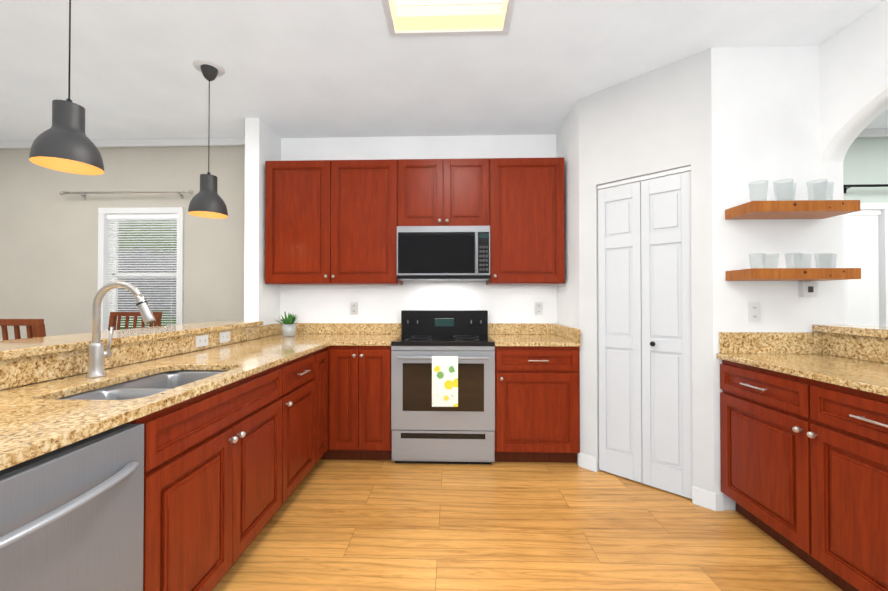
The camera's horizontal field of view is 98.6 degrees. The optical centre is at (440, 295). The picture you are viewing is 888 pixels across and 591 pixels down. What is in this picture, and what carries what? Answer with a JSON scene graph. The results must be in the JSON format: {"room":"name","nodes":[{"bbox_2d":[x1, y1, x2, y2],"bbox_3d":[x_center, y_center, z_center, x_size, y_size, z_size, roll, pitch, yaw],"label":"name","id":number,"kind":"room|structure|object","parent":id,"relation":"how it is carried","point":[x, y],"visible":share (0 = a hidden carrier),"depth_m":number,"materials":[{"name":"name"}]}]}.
{"room":"kitchen","nodes":[
{"label":"kitchen","id":0,"kind":"room"},
{"bbox_2d":[244,118,280,325],"bbox_3d":[-1.547,-0.096,3.344,0.120,2.740,0.400,0,-1,2],"label":"wall","id":1,"kind":"structure","parent":0,"point":[262,146],"depth_m":3.15,"materials":[{"name":"white paint"}]},
{"bbox_2d":[0,134,887,340],"bbox_3d":[0.041,-0.094,3.553,11.200,2.740,0.120,0,-1,2],"label":"wall","id":2,"kind":"structure","parent":0,"point":[48,253],"depth_m":3.57,"materials":[{"name":"beige paint"}]},
{"bbox_2d":[0,137,244,148],"bbox_3d":[-3.550,-1.429,3.603,3.900,0.070,0.035,0,-1,2],"label":"crown molding","id":3,"kind":"structure","parent":2,"relation":"attached to","point":[112,143],"depth_m":3.55,"materials":[{"name":"white wood"}]},
{"bbox_2d":[59,189,193,198],"bbox_3d":[-2.892,-0.940,3.546,1.264,0.062,0.097,0,-1,2],"label":"curtain rod","id":4,"kind":"object","parent":2,"relation":"attached to","point":[190,191],"visible":1,"depth_m":3.52,"materials":[{"name":"silver metal"}]},
{"bbox_2d":[98,207,183,330],"bbox_3d":[-2.804,-0.214,3.630,0.810,1.220,0.150,0,-1,2],"label":"dining room window","id":5,"kind":"structure","parent":2,"relation":"in","point":[109,219],"depth_m":3.61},
{"bbox_2d":[265,159,404,284],"bbox_3d":[-0.876,-0.615,3.350,1.182,1.038,0.350,0,-1,2],"label":"upper cabinet","id":6,"kind":"object","parent":2,"relation":"attached to","point":[332,222],"depth_m":3.18,"materials":[{"name":"brown wood"}]},
{"bbox_2d":[350,302,357,314],"bbox_3d":[-0.791,0.118,3.513,0.070,0.115,0.008,0,-1,2],"label":"electrical outlet","id":7,"kind":"object","parent":2,"relation":"attached to","point":[353,308],"visible":1,"depth_m":3.51,"materials":[{"name":"plastic"}]},
{"bbox_2d":[405,158,492,228],"bbox_3d":[0.033,-0.848,3.323,0.761,0.573,0.350,0,-1,2],"label":"upper cabinet","id":8,"kind":"object","parent":2,"relation":"attached to","point":[438,192],"depth_m":3.15,"materials":[{"name":"brown wood"}]},
{"bbox_2d":[397,226,489,280],"bbox_3d":[0.031,-0.346,3.265,0.754,0.427,0.458,0,-1,2],"label":"microwave","id":9,"kind":"object","parent":8,"relation":"attached to","point":[443,253],"visible":1,"depth_m":3.08,"materials":[{"name":"silver metal"}]},
{"bbox_2d":[486,157,564,284],"bbox_3d":[0.690,-0.616,3.300,0.676,1.038,0.350,0,-1,2],"label":"upper cabinet","id":10,"kind":"object","parent":2,"relation":"attached to","point":[527,235],"depth_m":3.13,"materials":[{"name":"brown wood"}]},
{"bbox_2d":[535,302,542,314],"bbox_3d":[0.894,0.118,3.460,0.070,0.115,0.008,0,-1,2],"label":"electrical outlet","id":11,"kind":"object","parent":2,"relation":"attached to","point":[538,308],"visible":1,"depth_m":3.46,"materials":[{"name":"plastic"}]},
{"bbox_2d":[843,184,887,192],"bbox_3d":[4.045,-0.937,3.331,1.180,0.060,0.086,0,-1,2],"label":"curtain rod","id":12,"kind":"object","parent":2,"relation":"attached to","point":[865,185],"visible":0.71,"depth_m":3.30,"materials":[{"name":"black metal"}]},
{"bbox_2d":[844,203,887,326],"bbox_3d":[3.753,-0.196,3.421,0.430,1.240,0.150,0,-1,2],"label":"living room window","id":13,"kind":"structure","parent":2,"relation":"in","point":[866,238],"depth_m":3.40,"materials":[{"name":"white glass"}]},
{"bbox_2d":[857,129,887,137],"bbox_3d":[4.171,-1.431,3.358,2.930,0.070,0.035,0,-1,2],"label":"crown molding","id":14,"kind":"structure","parent":2,"relation":"attached to","point":[873,133],"depth_m":3.35,"materials":[{"name":"white wood"}]},
{"bbox_2d":[0,0,887,140],"bbox_3d":[-0.055,-1.534,0.569,11.200,0.080,6.480,0,-1,2],"label":"ceiling","id":15,"kind":"structure","parent":0,"point":[318,68],"depth_m":2.39,"materials":[{"name":"white paint"}]},
{"bbox_2d":[29,0,103,174],"bbox_3d":[-1.524,-1.007,1.571,0.220,0.955,0.220,0,-1,2],"label":"pendant lamp","id":16,"kind":"object","parent":15,"relation":"hanging from","point":[64,143],"visible":1,"depth_m":1.53,"materials":[{"name":"grey metal"}]},
{"bbox_2d":[188,59,227,218],"bbox_3d":[-1.495,-0.998,2.470,0.220,0.955,0.220,0,-1,2],"label":"pendant lamp","id":17,"kind":"object","parent":15,"relation":"hanging from","point":[206,201],"visible":1,"depth_m":2.43,"materials":[{"name":"grey metal"}]},
{"bbox_2d":[381,0,514,36],"bbox_3d":[0.029,-1.554,1.517,0.667,0.162,1.290,0,-1,2],"label":"ceiling light fixture","id":18,"kind":"object","parent":15,"relation":"attached to","point":[409,8],"visible":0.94,"depth_m":2.12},
{"bbox_2d":[212,459,842,590],"bbox_3d":[-0.055,1.286,0.541,11.200,0.080,6.480,0,-1,2],"label":"floor","id":19,"kind":"structure","parent":0,"point":[358,525],"depth_m":1.98,"materials":[{"name":"brown wood"}]},
{"bbox_2d":[0,319,45,339],"bbox_3d":[-2.458,0.699,2.379,0.460,1.130,0.490,0,-1,2],"label":"dining chair","id":20,"kind":"object","parent":19,"relation":"on","point":[35,328],"visible":0.15,"depth_m":2.14,"materials":[{"name":"brown wood"}]},
{"bbox_2d":[0,423,143,590],"bbox_3d":[-1.169,0.815,0.850,0.673,0.868,0.602,0,-1,2],"label":"dishwasher","id":21,"kind":"object","parent":19,"relation":"on","point":[72,517],"visible":1,"depth_m":0.94,"materials":[{"name":"silver metal"}]},
{"bbox_2d":[108,312,161,330],"bbox_3d":[-2.675,0.706,3.116,0.460,1.130,0.490,0,-1,2],"label":"dining chair","id":22,"kind":"object","parent":19,"relation":"on","point":[113,320],"visible":0.21,"depth_m":3.34,"materials":[{"name":"brown wood"}]},
{"bbox_2d":[58,370,265,489],"bbox_3d":[-1.113,0.470,1.526,0.463,0.209,0.714,0,-1,2],"label":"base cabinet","id":23,"kind":"object","parent":19,"relation":"on","point":[177,435],"depth_m":1.48,"materials":[{"name":"brown wood"}]},
{"bbox_2d":[158,352,313,537],"bbox_3d":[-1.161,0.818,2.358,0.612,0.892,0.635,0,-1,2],"label":"base cabinet","id":24,"kind":"object","parent":19,"relation":"on","point":[228,468],"depth_m":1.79,"materials":[{"name":"brown wood"}]},
{"bbox_2d":[0,341,329,470],"bbox_3d":[-1.205,0.349,1.562,0.674,0.030,2.629,0,-1,2],"label":"countertop","id":25,"kind":"structure","parent":24,"relation":"on","point":[38,419],"depth_m":1.26,"materials":[{"name":"beige stone"}]},
{"bbox_2d":[85,281,155,377],"bbox_3d":[-1.311,0.138,1.593,0.278,0.393,0.106,0,-1,2],"label":"gooseneck faucet","id":26,"kind":"object","parent":25,"relation":"on","point":[98,354],"visible":1,"depth_m":1.56,"materials":[{"name":"silver metal"}]},
{"bbox_2d":[314,346,333,465],"bbox_3d":[-1.121,0.821,2.723,0.669,0.892,0.354,0,-1,2],"label":"base cabinet","id":27,"kind":"object","parent":19,"relation":"on","point":[323,358],"depth_m":2.80,"materials":[{"name":"brown wood"}]},
{"bbox_2d":[334,346,391,459],"bbox_3d":[-0.602,0.826,3.149,0.488,0.892,0.706,0,-1,2],"label":"base cabinet","id":28,"kind":"object","parent":19,"relation":"on","point":[362,374],"depth_m":2.87,"materials":[{"name":"brown wood"}]},
{"bbox_2d":[246,323,400,345],"bbox_3d":[-0.922,0.315,3.193,1.134,0.130,0.648,0,-1,2],"label":"countertop","id":29,"kind":"structure","parent":28,"relation":"on","point":[359,334],"depth_m":3.38,"materials":[{"name":"beige stone"}]},
{"bbox_2d":[275,312,299,336],"bbox_3d":[-1.310,0.237,3.275,0.222,0.225,0.235,0,-1,2],"label":"plant pot","id":30,"kind":"object","parent":29,"relation":"on","point":[288,328],"visible":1,"depth_m":3.24,"materials":[{"name":"white ceramic"}]},
{"bbox_2d":[391,310,494,463],"bbox_3d":[0.030,0.702,3.128,0.769,1.140,0.708,0,-1,2],"label":"range","id":31,"kind":"object","parent":19,"relation":"on","point":[442,386],"visible":1,"depth_m":2.84,"materials":[{"name":"silver metal"}]},
{"bbox_2d":[432,356,457,406],"bbox_3d":[0.035,0.625,2.791,0.190,0.366,0.033,0,-1,2],"label":"towel","id":32,"kind":"object","parent":31,"relation":"hanging from","point":[444,368],"depth_m":2.78,"materials":[{"name":"white fabric"}]},
{"bbox_2d":[495,346,579,462],"bbox_3d":[0.731,0.825,3.122,0.628,0.892,0.676,0,-1,2],"label":"base cabinet","id":33,"kind":"object","parent":19,"relation":"on","point":[537,403],"visible":0.96,"depth_m":2.82,"materials":[{"name":"red wood"}]},
{"bbox_2d":[488,323,580,346],"bbox_3d":[0.731,0.315,3.141,0.629,0.130,0.648,0,-1,2],"label":"countertop","id":34,"kind":"structure","parent":33,"relation":"on","point":[533,334],"depth_m":3.24,"materials":[{"name":"beige stone"}]},
{"bbox_2d":[720,360,887,590],"bbox_3d":[1.922,0.811,1.641,0.595,0.892,1.200,0,-1,2],"label":"base cabinet","id":35,"kind":"object","parent":19,"relation":"on","point":[804,469],"visible":1,"depth_m":1.65,"materials":[{"name":"brown wood"}]},
{"bbox_2d":[716,325,887,395],"bbox_3d":[1.994,0.259,1.095,0.800,0.200,2.298,0,-1,2],"label":"countertop","id":36,"kind":"structure","parent":35,"relation":"on","point":[853,356],"depth_m":2.02,"materials":[{"name":"beige stone"}]},
{"bbox_2d":[556,99,578,462],"bbox_3d":[1.108,-0.098,3.154,0.120,2.740,0.610,0,-1,2],"label":"wall","id":37,"kind":"structure","parent":0,"point":[567,141],"depth_m":3.06,"materials":[{"name":"white paint"}]},
{"bbox_2d":[579,48,713,491],"bbox_3d":[1.370,-0.104,2.599,0.120,2.740,0.824,1,-1,-44],"label":"wall","id":38,"kind":"structure","parent":0,"point":[658,120],"depth_m":2.48,"materials":[{"name":"white paint"}]},
{"bbox_2d":[598,166,692,498],"bbox_3d":[1.359,0.226,2.571,0.438,2.055,0.421,0,-1,2],"label":"bifold door","id":39,"kind":"structure","parent":38,"relation":"in","point":[644,330],"depth_m":2.54,"materials":[{"name":"white paint"}]},
{"bbox_2d":[578,452,723,510],"bbox_3d":[-0.013,1.206,1.841,11.200,0.105,3.280,0,-1,2],"label":"baseboard","id":40,"kind":"structure","parent":38,"relation":"attached to","point":[711,500],"depth_m":2.29,"materials":[{"name":"white wood"}]},
{"bbox_2d":[711,45,844,509],"bbox_3d":[1.994,-0.107,2.311,0.755,2.740,0.120,0,-1,2],"label":"wall","id":41,"kind":"structure","parent":0,"point":[765,113],"depth_m":2.26,"materials":[{"name":"white paint"}]},
{"bbox_2d":[748,302,760,321],"bbox_3d":[1.850,0.098,2.249,0.070,0.115,0.008,0,-1,2],"label":"outlet","id":42,"kind":"object","parent":41,"relation":"attached to","point":[754,311],"visible":1,"depth_m":2.25,"materials":[{"name":"plastic"}]},
{"bbox_2d":[725,200,859,219],"bbox_3d":[1.956,-0.477,2.145,0.558,0.058,0.220,0,-1,2],"label":"floating shelf","id":43,"kind":"object","parent":41,"relation":"attached to","point":[806,209],"visible":1,"depth_m":2.04,"materials":[{"name":"brown wood"}]},
{"bbox_2d":[748,180,767,201],"bbox_3d":[1.776,-0.570,2.132,0.086,0.125,0.086,0,-1,2],"label":"tumbler","id":44,"kind":"object","parent":43,"relation":"on","point":[752,187],"visible":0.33,"depth_m":2.12,"materials":[{"name":"clear glass"}]},
{"bbox_2d":[773,179,793,200],"bbox_3d":[1.895,-0.570,2.108,0.086,0.125,0.086,0,-1,2],"label":"tumbler","id":45,"kind":"object","parent":43,"relation":"on","point":[785,189],"visible":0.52,"depth_m":2.10,"materials":[{"name":"clear glass"}]},
{"bbox_2d":[776,182,795,200],"bbox_3d":[1.973,-0.569,2.176,0.086,0.125,0.086,0,-1,2],"label":"tumbler","id":46,"kind":"object","parent":43,"relation":"on","point":[788,193],"visible":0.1,"depth_m":2.15,"materials":[{"name":"clear glass"}]},
{"bbox_2d":[806,179,827,199],"bbox_3d":[2.086,-0.570,2.112,0.086,0.125,0.086,0,-1,2],"label":"tumbler","id":47,"kind":"object","parent":43,"relation":"on","point":[813,191],"visible":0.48,"depth_m":2.10,"materials":[{"name":"clear glass"}]},
{"bbox_2d":[813,182,833,199],"bbox_3d":[2.167,-0.569,2.160,0.086,0.125,0.086,0,-1,2],"label":"tumbler","id":48,"kind":"object","parent":43,"relation":"on","point":[828,192],"visible":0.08,"depth_m":2.15,"materials":[{"name":"clear glass"}]},
{"bbox_2d":[726,268,860,280],"bbox_3d":[1.956,-0.115,2.141,0.558,0.058,0.220,0,-1,2],"label":"floating shelf","id":49,"kind":"object","parent":41,"relation":"attached to","point":[790,274],"visible":1,"depth_m":2.04,"materials":[{"name":"brown wood"}]},
{"bbox_2d":[749,253,765,267],"bbox_3d":[1.776,-0.189,2.138,0.076,0.088,0.076,0,-1,2],"label":"tumbler","id":50,"kind":"object","parent":49,"relation":"on","point":[757,256],"visible":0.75,"depth_m":2.12,"materials":[{"name":"clear glass"}]},
{"bbox_2d":[762,254,778,267],"bbox_3d":[1.872,-0.189,2.165,0.076,0.088,0.076,0,-1,2],"label":"tumbler","id":51,"kind":"object","parent":49,"relation":"on","point":[773,261],"visible":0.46,"depth_m":2.15,"materials":[{"name":"clear glass"}]},
{"bbox_2d":[784,253,802,267],"bbox_3d":[1.956,-0.189,2.112,0.076,0.088,0.076,0,-1,2],"label":"tumbler","id":52,"kind":"object","parent":49,"relation":"on","point":[797,258],"visible":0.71,"depth_m":2.10,"materials":[{"name":"clear glass"}]},
{"bbox_2d":[794,253,810,267],"bbox_3d":[2.042,-0.189,2.150,0.076,0.088,0.076,0,-1,2],"label":"tumbler","id":53,"kind":"object","parent":49,"relation":"on","point":[806,256],"visible":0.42,"depth_m":2.13,"materials":[{"name":"clear glass"}]},
{"bbox_2d":[814,253,832,267],"bbox_3d":[2.126,-0.189,2.117,0.076,0.088,0.076,0,-1,2],"label":"tumbler","id":54,"kind":"object","parent":49,"relation":"on","point":[826,259],"visible":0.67,"depth_m":2.11,"materials":[{"name":"clear glass"}]},
{"bbox_2d":[819,254,836,267],"bbox_3d":[2.197,-0.189,2.165,0.076,0.088,0.076,0,-1,2],"label":"tumbler","id":55,"kind":"object","parent":49,"relation":"on","point":[832,265],"visible":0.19,"depth_m":2.15,"materials":[{"name":"clear glass"}]},
{"bbox_2d":[798,282,817,296],"bbox_3d":[2.144,-0.035,2.226,0.080,0.085,0.036,0,-1,2],"label":"box","id":56,"kind":"object","parent":41,"relation":"attached to","point":[807,289],"visible":1,"depth_m":2.21,"materials":[{"name":"plastic"}]},
{"bbox_2d":[819,0,887,164],"bbox_3d":[2.226,-0.132,-0.258,0.130,2.740,5.000,0,-1,2],"label":"wall","id":57,"kind":"structure","parent":0,"point":[853,62],"depth_m":2.08,"materials":[{"name":"white paint"}]},
{"bbox_3d":[-1.609,0.743,1.696,0.140,1.028,2.880,0,-1,2],"label":"wall","id":58,"kind":"structure","parent":0,"visible":0},
{"bbox_2d":[0,321,262,389],"bbox_3d":[-1.697,0.264,1.678,0.405,0.138,2.928,0,-1,2],"label":"bar","id":59,"kind":"object","parent":58,"relation":"on","point":[25,361],"visible":0.81,"depth_m":1.78,"materials":[{"name":"beige stone"}]},
{"bbox_2d":[196,334,207,346],"bbox_3d":[-1.493,0.284,2.397,0.008,0.070,0.115,0,-1,2],"label":"outlet","id":60,"kind":"object","parent":59,"relation":"attached to","point":[201,340],"visible":1,"depth_m":2.39,"materials":[{"name":"plastic"}]},
{"bbox_2d":[220,331,229,342],"bbox_3d":[-1.485,0.287,2.637,0.008,0.070,0.115,0,-1,2],"label":"outlet","id":61,"kind":"object","parent":59,"relation":"attached to","point":[224,336],"visible":1,"depth_m":2.63,"materials":[{"name":"plastic"}]},
{"label":"outside","id":62,"kind":"structure","parent":0,"visible":0},
{"bbox_2d":[118,220,176,329],"bbox_3d":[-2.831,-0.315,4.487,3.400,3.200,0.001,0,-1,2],"label":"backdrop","id":63,"kind":"structure","parent":62,"point":[150,306],"depth_m":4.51,"materials":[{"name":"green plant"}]}
]}

